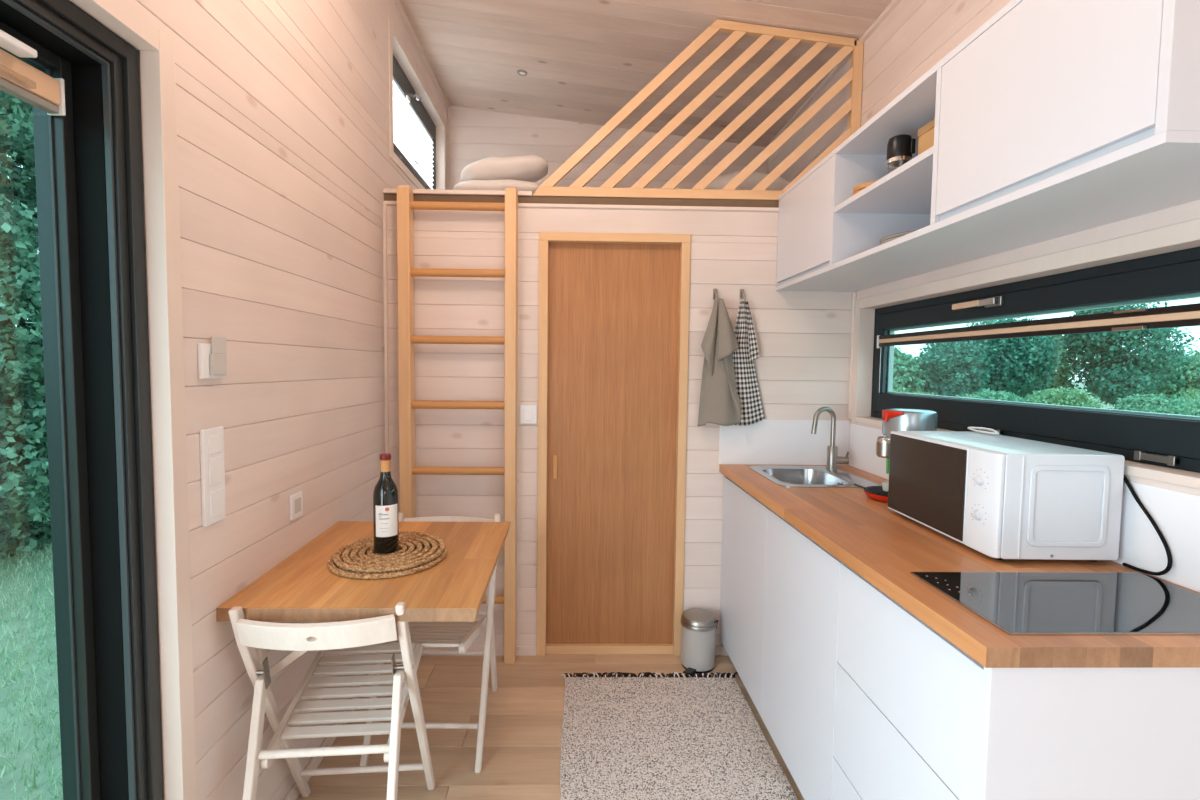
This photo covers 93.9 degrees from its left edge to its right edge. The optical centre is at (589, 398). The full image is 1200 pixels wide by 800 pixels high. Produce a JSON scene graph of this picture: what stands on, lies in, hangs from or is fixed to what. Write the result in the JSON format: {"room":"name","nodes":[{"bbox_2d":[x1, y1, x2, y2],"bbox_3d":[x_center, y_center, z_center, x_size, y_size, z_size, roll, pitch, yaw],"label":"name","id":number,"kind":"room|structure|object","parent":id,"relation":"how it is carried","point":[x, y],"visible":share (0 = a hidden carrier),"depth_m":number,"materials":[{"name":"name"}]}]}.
{"room":"tiny house kitchen","nodes":[
{"label":"tiny house kitchen","id":0,"kind":"room"},
{"bbox_2d":[69,0,446,799],"bbox_3d":[-0.957,-0.131,0.917,0.150,3.420,5.888,1,3,-1],"label":"wall","id":1,"kind":"structure","parent":0,"point":[285,164],"depth_m":1.59,"materials":[{"name":"brown wood"}]},
{"bbox_2d":[0,29,65,115],"bbox_3d":[-0.971,-0.515,0.025,0.061,0.076,2.080,1,3,-1],"label":"blind","id":2,"kind":"object","parent":1,"relation":"attached to","point":[19,79],"visible":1,"depth_m":0.99,"materials":[{"name":"white plastic"}]},
{"bbox_2d":[0,0,163,799],"bbox_3d":[-0.973,0.341,0.071,0.145,1.973,2.247,1,3,-1],"label":"door","id":3,"kind":"structure","parent":1,"relation":"in","point":[89,171],"depth_m":1.12,"materials":[{"name":"black metal"}]},
{"bbox_2d":[70,0,196,799],"bbox_3d":[-0.880,0.320,0.072,0.041,2.018,2.337,1,3,-1],"label":"trim","id":4,"kind":"structure","parent":1,"relation":"attached to","point":[156,49],"depth_m":1.19,"materials":[{"name":"white wood"}]},
{"bbox_2d":[197,337,226,378],"bbox_3d":[-0.882,-0.095,1.314,0.019,0.098,0.085,1,3,-1],"label":"switch","id":5,"kind":"object","parent":1,"relation":"attached to","point":[212,358],"visible":1,"depth_m":1.30,"materials":[{"name":"white plastic"}]},
{"bbox_2d":[200,426,225,526],"bbox_3d":[-0.888,0.181,1.312,0.012,0.225,0.086,1,3,-1],"label":"wall switch","id":6,"kind":"object","parent":1,"relation":"attached to","point":[211,439],"visible":1,"depth_m":1.31,"materials":[{"name":"white plastic"}]},
{"bbox_2d":[289,491,302,520],"bbox_3d":[-0.899,0.329,1.720,0.010,0.076,0.068,1,3,-1],"label":"wall socket","id":7,"kind":"object","parent":1,"relation":"attached to","point":[295,500],"visible":1,"depth_m":1.71,"materials":[{"name":"white plastic"}]},
{"bbox_2d":[284,653,388,799],"bbox_3d":[-0.912,1.202,1.937,0.012,0.045,1.282,1,3,-1],"label":"baseboard","id":8,"kind":"structure","parent":1,"relation":"attached to","point":[293,794],"depth_m":1.85,"materials":[{"name":"beige wood"}]},
{"bbox_2d":[216,521,510,676],"bbox_3d":[-0.594,0.623,1.708,0.624,0.307,0.695,1,3,-1],"label":"table","id":9,"kind":"object","parent":1,"relation":"attached to","point":[302,587],"visible":0.67,"depth_m":1.49,"materials":[{"name":"brown wood"}]},
{"bbox_2d":[327,543,446,579],"bbox_3d":[-0.606,0.473,1.676,0.331,0.022,0.320,4,5,44],"label":"placemat","id":10,"kind":"object","parent":9,"relation":"on","point":[339,571],"visible":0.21,"depth_m":1.55,"materials":[{"name":"beige wicker"}]},
{"bbox_2d":[333,531,444,572],"bbox_3d":[-0.596,0.459,1.691,0.312,0.022,0.324,3,4,35],"label":"placemat","id":11,"kind":"object","parent":10,"relation":"on","point":[402,559],"visible":0.77,"depth_m":1.65,"materials":[{"name":"beige wicker"}]},
{"bbox_2d":[373,453,398,553],"bbox_3d":[-0.606,0.310,1.667,0.071,0.292,0.072,1,3,-1],"label":"wine bottle","id":12,"kind":"object","parent":11,"relation":"on","point":[385,493],"visible":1,"depth_m":1.64,"materials":[{"name":"black glass"}]},
{"bbox_2d":[393,55,435,188],"bbox_3d":[-0.977,-1.438,3.077,0.095,0.535,1.010,1,3,-1],"label":"window","id":13,"kind":"structure","parent":1,"relation":"in","point":[400,79],"depth_m":3.10,"materials":[{"name":"metal"}]},
{"bbox_2d":[393,80,433,188],"bbox_3d":[-0.972,-1.442,3.077,0.030,0.321,0.918,1,3,-1],"label":"blind","id":14,"kind":"object","parent":13,"relation":"attached to","point":[411,138],"visible":0.74,"depth_m":3.08,"materials":[{"name":"white fabric"}]},
{"bbox_2d":[388,16,446,189],"bbox_3d":[-0.941,-1.440,3.085,0.056,0.620,1.105,1,3,-1],"label":"trim","id":15,"kind":"structure","parent":1,"relation":"attached to","point":[397,47],"depth_m":2.96,"materials":[{"name":"beige wood"}]},
{"bbox_2d":[394,0,900,145],"bbox_3d":[0.196,-1.623,0.858,2.124,0.248,5.688,1,3,-1],"label":"trim","id":16,"kind":"structure","parent":1,"relation":"attached to","point":[894,3],"depth_m":2.83,"materials":[{"name":"beige wood"}]},
{"bbox_2d":[383,189,532,195],"bbox_3d":[0.138,-0.942,3.118,2.124,0.018,1.252,1,3,-1],"label":"floor","id":17,"kind":"structure","parent":0,"point":[386,191],"depth_m":2.48,"materials":[{"name":"beige wood"}]},
{"bbox_2d":[533,19,863,200],"bbox_3d":[0.484,-1.284,2.500,1.463,0.776,0.030,1,3,-1],"label":"balustrade","id":18,"kind":"object","parent":17,"relation":"on","point":[738,30],"visible":0.94,"depth_m":2.49,"materials":[{"name":"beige wood"}]},
{"bbox_3d":[0.214,-1.003,3.254,1.880,0.089,0.880,1,3,-1],"label":"mattress","id":19,"kind":"object","parent":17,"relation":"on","visible":0},
{"bbox_2d":[453,179,539,193],"bbox_3d":[-0.474,-1.100,3.033,0.490,0.106,0.380,1,3,-1],"label":"duvet","id":20,"kind":"object","parent":19,"relation":"on","point":[495,185],"visible":0.32,"depth_m":2.85,"materials":[{"name":"white fabric"}]},
{"bbox_2d":[461,155,547,182],"bbox_3d":[-0.454,-1.217,3.026,0.469,0.148,0.323,1,3,-1],"label":"pillow","id":21,"kind":"object","parent":20,"relation":"on","point":[530,168],"visible":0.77,"depth_m":2.90,"materials":[{"name":"white fabric"}]},
{"bbox_2d":[705,171,788,190],"bbox_3d":[0.820,-1.117,3.021,0.524,0.161,0.357,1,3,-1],"label":"pillow","id":22,"kind":"object","parent":19,"relation":"on","point":[755,178],"visible":0.2,"depth_m":2.86,"materials":[{"name":"white fabric"}]},
{"bbox_2d":[296,654,803,799],"bbox_3d":[0.163,1.437,1.031,2.424,0.300,5.888,1,3,-1],"label":"floor","id":23,"kind":"structure","parent":0,"point":[521,760],"depth_m":2.05,"materials":[{"name":"laminate"}]},
{"bbox_2d":[228,602,434,799],"bbox_3d":[-0.668,0.868,1.532,0.406,0.762,0.524,0,3,-5],"label":"folding chair","id":24,"kind":"object","parent":23,"relation":"on","point":[359,636],"visible":1,"depth_m":1.46,"materials":[{"name":"wood"}]},
{"bbox_2d":[359,512,499,772],"bbox_3d":[-0.555,0.840,2.044,0.406,0.762,0.524,1,3,0],"label":"folding chair","id":25,"kind":"object","parent":23,"relation":"on","point":[462,635],"visible":0.4,"depth_m":1.96,"materials":[{"name":"wood"}]},
{"bbox_2d":[397,185,517,663],"bbox_3d":[-0.581,0.137,2.492,0.511,2.115,0.075,1,3,-1],"label":"ladder","id":26,"kind":"object","parent":23,"relation":"on","point":[406,271],"visible":0.82,"depth_m":2.45,"materials":[{"name":"orange wood"}]},
{"bbox_2d":[560,672,797,799],"bbox_3d":[0.286,1.248,1.580,0.780,0.018,1.760,1,3,-1],"label":"rug","id":27,"kind":"object","parent":23,"relation":"on","point":[624,737],"visible":1,"depth_m":2.00,"materials":[{"name":"grey carpet"}]},
{"bbox_2d":[681,608,718,674],"bbox_3d":[0.492,1.087,2.503,0.176,0.240,0.204,1,3,-1],"label":"pedal bin","id":28,"kind":"object","parent":23,"relation":"on","point":[698,626],"visible":1,"depth_m":2.46,"materials":[{"name":"silver metal"}]},
{"bbox_2d":[720,476,1199,799],"bbox_3d":[0.921,0.820,1.774,0.584,0.866,1.670,1,3,-1],"label":"base cabinet","id":29,"kind":"object","parent":23,"relation":"on","point":[859,698],"visible":0.66,"depth_m":1.15,"materials":[{"name":"white wood"}]},
{"bbox_2d":[719,464,1199,667],"bbox_3d":[0.918,0.370,1.743,0.602,0.034,1.682,1,3,-1],"label":"countertop","id":30,"kind":"structure","parent":29,"relation":"on","point":[882,545],"depth_m":1.27,"materials":[{"name":"brown wood"}]},
{"bbox_2d":[749,465,877,487],"bbox_3d":[0.907,0.390,2.322,0.392,0.145,0.446,1,3,-1],"label":"sink","id":31,"kind":"object","parent":30,"relation":"in","point":[789,476],"visible":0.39,"depth_m":2.45,"materials":[{"name":"metal"}]},
{"bbox_2d":[811,407,848,469],"bbox_3d":[1.047,0.174,2.443,0.172,0.276,0.072,1,3,5],"label":"kitchen faucet","id":32,"kind":"object","parent":30,"relation":"on","point":[833,459],"visible":1,"depth_m":2.44,"materials":[{"name":"metal"}]},
{"bbox_2d":[826,445,837,469],"bbox_3d":[1.066,0.260,2.458,0.048,0.103,0.048,1,3,-1],"label":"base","id":33,"kind":"object","parent":32,"relation":"on","point":[832,450],"depth_m":2.44,"materials":[{"name":"metal"}]},
{"bbox_2d":[854,409,937,501],"bbox_3d":[1.046,0.192,1.906,0.238,0.306,0.168,1,3,-1],"label":"coffee machine","id":34,"kind":"object","parent":30,"relation":"on","point":[892,419],"visible":0.57,"depth_m":1.86,"materials":[{"name":"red metal"}]},
{"bbox_2d":[882,481,888,490],"bbox_3d":[1.015,0.300,1.907,0.034,0.030,0.034,1,3,-1],"label":"espresso cup","id":35,"kind":"object","parent":34,"relation":"on","point":[885,484],"visible":0.59,"depth_m":1.90,"materials":[{"name":"ceramic"}]},
{"bbox_2d":[888,431,1124,561],"bbox_3d":[1.062,0.241,1.501,0.299,0.254,0.467,1,3,0],"label":"microwave","id":36,"kind":"object","parent":30,"relation":"on","point":[1001,497],"visible":1,"depth_m":1.28,"materials":[{"name":"metal"}]},
{"bbox_2d":[968,427,998,434],"bbox_3d":[1.180,0.095,1.681,0.020,0.015,0.132,1,3,4],"label":"wire loop","id":37,"kind":"object","parent":36,"relation":"on","point":[995,432],"visible":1,"depth_m":1.67,"materials":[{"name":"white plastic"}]},
{"bbox_2d":[1122,475,1171,575],"bbox_3d":[1.218,0.277,1.239,0.011,0.214,0.139,1,3,-1],"label":"power cord","id":38,"kind":"object","parent":36,"relation":"attached to","point":[1167,549],"visible":0.88,"depth_m":1.21,"materials":[{"name":"black rubber"}]},
{"bbox_2d":[910,572,1199,634],"bbox_3d":[0.957,0.389,1.083,0.513,0.004,0.280,1,3,-1],"label":"induction hob","id":39,"kind":"object","parent":30,"relation":"in","point":[1015,603],"visible":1,"depth_m":1.07,"materials":[{"name":"black glass"}]},
{"bbox_2d":[450,105,767,189],"bbox_3d":[0.115,-0.284,3.832,2.424,3.420,0.100,1,3,-1],"label":"wall","id":40,"kind":"structure","parent":0,"point":[475,134],"depth_m":3.69,"materials":[{"name":"brown wood"}]},
{"bbox_2d":[447,107,449,189],"bbox_3d":[-0.926,-1.456,3.684,0.014,0.922,0.014,1,3,-1],"label":"trim","id":41,"kind":"structure","parent":40,"relation":"attached to","point":[448,108],"depth_m":3.67,"materials":[{"name":"beige wood"}]},
{"bbox_2d":[386,204,851,645],"bbox_3d":[0.139,0.166,2.593,2.124,2.062,0.070,1,3,-1],"label":"wall","id":42,"kind":"structure","parent":0,"point":[802,365],"depth_m":2.54,"materials":[{"name":"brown wood"}]},
{"bbox_2d":[382,204,388,452],"bbox_3d":[-0.913,0.143,2.524,0.016,2.003,0.016,1,3,-1],"label":"trim","id":43,"kind":"structure","parent":42,"relation":"attached to","point":[384,206],"depth_m":2.49,"materials":[{"name":"beige wood"}]},
{"bbox_2d":[389,646,536,655],"bbox_3d":[-0.588,1.168,2.592,0.688,0.045,0.012,1,3,-1],"label":"baseboard","id":44,"kind":"structure","parent":42,"relation":"attached to","point":[520,650],"depth_m":2.59,"materials":[{"name":"beige wood"}]},
{"bbox_2d":[520,405,536,423],"bbox_3d":[-0.276,0.072,2.537,0.078,0.086,0.012,1,3,-1],"label":"light switch","id":45,"kind":"object","parent":42,"relation":"attached to","point":[528,413],"visible":1,"depth_m":2.53,"materials":[{"name":"white plastic"}]},
{"bbox_2d":[383,201,778,210],"bbox_3d":[0.151,-0.855,2.501,2.124,0.014,0.014,1,3,-1],"label":"trim","id":46,"kind":"structure","parent":42,"relation":"attached to","point":[384,202],"depth_m":2.50,"materials":[{"name":"wood"}]},
{"bbox_2d":[384,193,778,207],"bbox_3d":[0.150,-0.883,2.548,2.124,0.036,0.081,1,3,-1],"label":"trim","id":47,"kind":"structure","parent":42,"relation":"attached to","point":[387,197],"depth_m":2.50,"materials":[{"name":"brown wood"}]},
{"bbox_2d":[537,232,690,655],"bbox_3d":[0.104,0.228,2.585,0.677,1.937,0.074,1,3,-1],"label":"door","id":48,"kind":"structure","parent":42,"relation":"in","point":[613,326],"depth_m":2.58,"materials":[{"name":"brown wood"}]},
{"bbox_2d":[713,288,716,299],"bbox_3d":[0.569,-0.459,2.509,0.020,0.072,0.045,1,3,-1],"label":"towel hook","id":49,"kind":"object","parent":42,"relation":"attached to","point":[714,289],"visible":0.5,"depth_m":2.53,"materials":[{"name":"metal"}]},
{"bbox_2d":[698,298,740,425],"bbox_3d":[0.584,-0.155,2.473,0.186,0.570,0.062,1,3,-1],"label":"towel","id":50,"kind":"object","parent":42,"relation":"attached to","point":[720,404],"visible":1,"depth_m":2.49,"materials":[{"name":"fabric"}]},
{"bbox_2d":[715,645,728,655],"bbox_3d":[0.543,1.179,2.618,0.221,0.045,0.012,1,3,-1],"label":"baseboard","id":51,"kind":"structure","parent":42,"relation":"attached to","point":[720,650],"depth_m":2.61,"materials":[{"name":"beige wood"}]},
{"bbox_2d":[740,289,744,303],"bbox_3d":[0.691,-0.458,2.512,0.020,0.072,0.045,1,3,-1],"label":"towel hook","id":52,"kind":"object","parent":42,"relation":"attached to","point":[741,290],"visible":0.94,"depth_m":2.52,"materials":[{"name":"metal"}]},
{"bbox_2d":[732,299,764,425],"bbox_3d":[0.716,-0.160,2.513,0.172,0.571,0.036,1,3,-1],"label":"checked towel","id":53,"kind":"object","parent":52,"relation":"hanging from","point":[747,388],"visible":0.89,"depth_m":2.52,"materials":[{"name":"fabric"}]},
{"bbox_2d":[719,420,849,464],"bbox_3d":[0.897,0.202,2.575,0.600,0.207,0.004,1,3,-1],"label":"backsplash","id":54,"kind":"structure","parent":42,"relation":"attached to","point":[764,442],"depth_m":2.57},
{"bbox_2d":[848,292,856,419],"bbox_3d":[1.198,-0.192,2.553,0.016,0.584,0.016,1,3,-1],"label":"trim","id":55,"kind":"structure","parent":42,"relation":"attached to","point":[854,294],"depth_m":2.55,"materials":[{"name":"beige wood"}]},
{"bbox_2d":[399,0,892,146],"bbox_3d":[0.197,-1.715,0.853,2.424,0.396,5.888,1,3,-1],"label":"ceiling","id":56,"kind":"structure","parent":0,"point":[583,61],"depth_m":2.83,"materials":[{"name":"brown wood"}]},
{"bbox_2d":[517,70,526,75],"bbox_3d":[-0.375,-1.823,3.134,0.058,0.015,0.058,1,3,-1],"label":"recessed light","id":57,"kind":"object","parent":56,"relation":"in","point":[520,72],"visible":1,"depth_m":3.13,"materials":[{"name":"metal"}]},
{"bbox_2d":[768,0,1199,495],"bbox_3d":[1.316,0.011,0.976,0.150,3.180,5.888,1,3,-1],"label":"wall","id":58,"kind":"structure","parent":0,"point":[916,35],"depth_m":2.09,"materials":[{"name":"brown wood"}]},
{"bbox_2d":[776,0,1199,291],"bbox_3d":[1.047,-0.647,1.688,0.364,0.419,1.680,1,3,-1],"label":"upper cabinet","id":59,"kind":"object","parent":58,"relation":"attached to","point":[1054,118],"visible":1,"depth_m":1.19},
{"bbox_2d":[834,146,933,213],"bbox_3d":[1.044,-0.646,1.698,0.353,0.019,0.552,1,3,-1],"label":"shelf","id":60,"kind":"object","parent":59,"relation":"attached to","point":[907,189],"depth_m":1.76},
{"bbox_2d":[880,234,906,244],"bbox_3d":[1.000,-0.468,1.699,0.214,0.023,0.214,1,3,-1],"label":"plate","id":61,"kind":"object","parent":59,"relation":"on","point":[896,237],"visible":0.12,"depth_m":1.68,"materials":[{"name":"ceramic"}]},
{"bbox_2d":[880,230,916,241],"bbox_3d":[1.001,-0.477,1.699,0.214,0.023,0.214,1,3,-1],"label":"plate","id":62,"kind":"object","parent":61,"relation":"on","point":[907,232],"visible":0.2,"depth_m":1.65,"materials":[{"name":"ceramic"}]},
{"bbox_2d":[886,134,915,173],"bbox_3d":[0.967,-0.737,1.747,0.071,0.154,0.074,1,3,12],"label":"cup","id":63,"kind":"object","parent":59,"relation":"on","point":[900,148],"visible":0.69,"depth_m":1.72,"materials":[{"name":"black ceramic"}]},
{"bbox_2d":[918,118,934,154],"bbox_3d":[1.056,-0.721,1.556,0.155,0.146,0.244,1,3,-1],"label":"box","id":64,"kind":"object","parent":59,"relation":"on","point":[925,133],"visible":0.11,"depth_m":1.63,"materials":[{"name":"cardboard"}]},
{"bbox_3d":[0.948,-0.677,1.871,0.132,0.020,0.132,1,3,-1],"label":"wooden bowl","id":65,"kind":"object","parent":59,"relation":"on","visible":0},
{"bbox_2d":[853,181,875,192],"bbox_3d":[0.949,-0.697,1.870,0.124,0.020,0.124,1,3,-1],"label":"wooden bowl","id":66,"kind":"object","parent":65,"relation":"on","point":[863,185],"visible":0.18,"depth_m":1.84,"materials":[{"name":"brown wood"}]},
{"bbox_2d":[849,423,1199,592],"bbox_3d":[1.222,0.270,1.564,0.004,0.194,2.036,1,3,-1],"label":"backsplash","id":67,"kind":"structure","parent":58,"relation":"attached to","point":[1176,514],"depth_m":1.22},
{"bbox_2d":[851,218,1199,488],"bbox_3d":[1.258,-0.107,1.539,0.069,0.560,2.027,1,3,-1],"label":"trim","id":68,"kind":"structure","parent":58,"relation":"attached to","point":[1184,235],"depth_m":1.56,"materials":[{"name":"beige wood"}]},
{"bbox_2d":[871,247,1199,472],"bbox_3d":[1.305,-0.103,1.544,0.096,0.482,1.935,1,3,-1],"label":"window","id":69,"kind":"structure","parent":58,"relation":"in","point":[1159,439],"depth_m":1.52,"materials":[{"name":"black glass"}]},
{"bbox_2d":[877,303,1199,389],"bbox_3d":[1.284,-0.101,1.568,0.029,0.249,1.783,1,3,-1],"label":"blind","id":70,"kind":"object","parent":69,"relation":"attached to","point":[1187,315],"visible":1,"depth_m":1.51,"materials":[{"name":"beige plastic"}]},
{"label":"outside","id":71,"kind":"structure","parent":0,"visible":0},
{"bbox_2d":[0,381,1114,799],"bbox_3d":[-0.696,0.094,30.046,180.000,0.200,180.000,1,3,-1],"label":"ground","id":72,"kind":"structure","parent":71,"point":[5,782],"depth_m":2.90,"materials":[{"name":"green plant"}]},
{"bbox_2d":[0,90,51,559],"bbox_3d":[-5.411,-1.386,4.372,3.315,5.574,3.180,1,3,-1],"label":"shrub","id":73,"kind":"object","parent":72,"relation":"on","point":[20,411],"visible":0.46,"depth_m":4.40,"materials":[{"name":"green plant"}]},
{"bbox_2d":[0,98,51,548],"bbox_3d":[-6.327,-1.722,6.219,3.960,6.014,3.602,1,3,6],"label":"shrub","id":74,"kind":"object","parent":72,"relation":"on","point":[19,178],"visible":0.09,"depth_m":5.15,"materials":[{"name":"green plant"}]},
{"bbox_2d":[0,522,62,799],"bbox_3d":[-4.079,1.419,3.586,2.373,0.075,7.358,-2,4,-38],"label":"grass","id":75,"kind":"structure","parent":72,"relation":"on","point":[33,782],"depth_m":3.11,"materials":[{"name":"green plant"}]},
{"bbox_2d":[893,346,931,392],"bbox_3d":[11.584,-0.723,21.835,2.993,2.636,2.854,2,4,28],"label":"tree","id":76,"kind":"object","parent":72,"relation":"on","point":[907,372],"visible":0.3,"depth_m":20.87,"materials":[{"name":"green plant"}]},
{"bbox_2d":[892,386,934,394],"bbox_3d":[8.675,0.253,15.727,2.162,1.287,2.186,2,4,28],"label":"bush","id":77,"kind":"object","parent":72,"relation":"on","point":[898,388],"visible":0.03,"depth_m":15.43,"materials":[{"name":"green plant"}]},
{"bbox_2d":[913,341,994,396],"bbox_3d":[13.687,-0.914,21.296,2.764,3.124,2.779,1,3,3],"label":"tree","id":78,"kind":"object","parent":72,"relation":"on","point":[956,368],"visible":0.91,"depth_m":20.50,"materials":[{"name":"green plant"}]},
{"bbox_2d":[955,388,1024,401],"bbox_3d":[11.044,0.320,15.496,2.113,1.229,2.051,0,3,-8],"label":"bush","id":79,"kind":"object","parent":72,"relation":"on","point":[992,395],"visible":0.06,"depth_m":15.24,"materials":[{"name":"green plant"}]},
{"bbox_2d":[964,317,1066,400],"bbox_3d":[16.138,-1.524,21.831,3.698,4.339,3.738,1,3,11],"label":"tree","id":80,"kind":"object","parent":72,"relation":"on","point":[1016,361],"visible":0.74,"depth_m":20.79,"materials":[{"name":"green plant"}]},
{"bbox_2d":[1021,335,1083,401],"bbox_3d":[18.126,-1.239,22.826,3.164,3.697,3.025,0,3,-9],"label":"tree","id":81,"kind":"object","parent":72,"relation":"on","point":[1065,367],"visible":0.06,"depth_m":21.98,"materials":[{"name":"green plant"}]},
{"bbox_2d":[1019,386,1112,408],"bbox_3d":[13.453,0.282,15.947,2.108,1.305,2.151,-1,4,-31],"label":"bush","id":82,"kind":"object","parent":72,"relation":"on","point":[1068,396],"visible":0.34,"depth_m":15.63,"materials":[{"name":"green plant"}]},
{"bbox_2d":[1060,301,1199,407],"bbox_3d":[20.156,-1.758,21.412,4.436,4.941,3.897,1,3,-1],"label":"tree","id":83,"kind":"object","parent":72,"relation":"on","point":[1111,373],"visible":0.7,"depth_m":20.54,"materials":[{"name":"green plant"}]},
{"bbox_2d":[1109,392,1199,415],"bbox_3d":[15.835,0.397,15.632,2.218,1.165,2.124,0,3,-14],"label":"bush","id":84,"kind":"object","parent":72,"relation":"on","point":[1138,402],"visible":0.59,"depth_m":15.28,"materials":[{"name":"green plant"}]},
{"bbox_2d":[1149,345,1199,398],"bbox_3d":[24.133,-0.749,22.548,3.736,2.883,4.068,-1,4,-28],"label":"tree","id":85,"kind":"object","parent":72,"relation":"on","point":[1191,374],"visible":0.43,"depth_m":21.90,"materials":[{"name":"green plant"}]},
{"bbox_2d":[1178,387,1199,415],"bbox_3d":[18.242,0.209,16.112,2.266,1.536,2.342,1,3,-1],"label":"bush","id":86,"kind":"object","parent":72,"relation":"on","point":[1192,395],"visible":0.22,"depth_m":16.48,"materials":[{"name":"green plant"}]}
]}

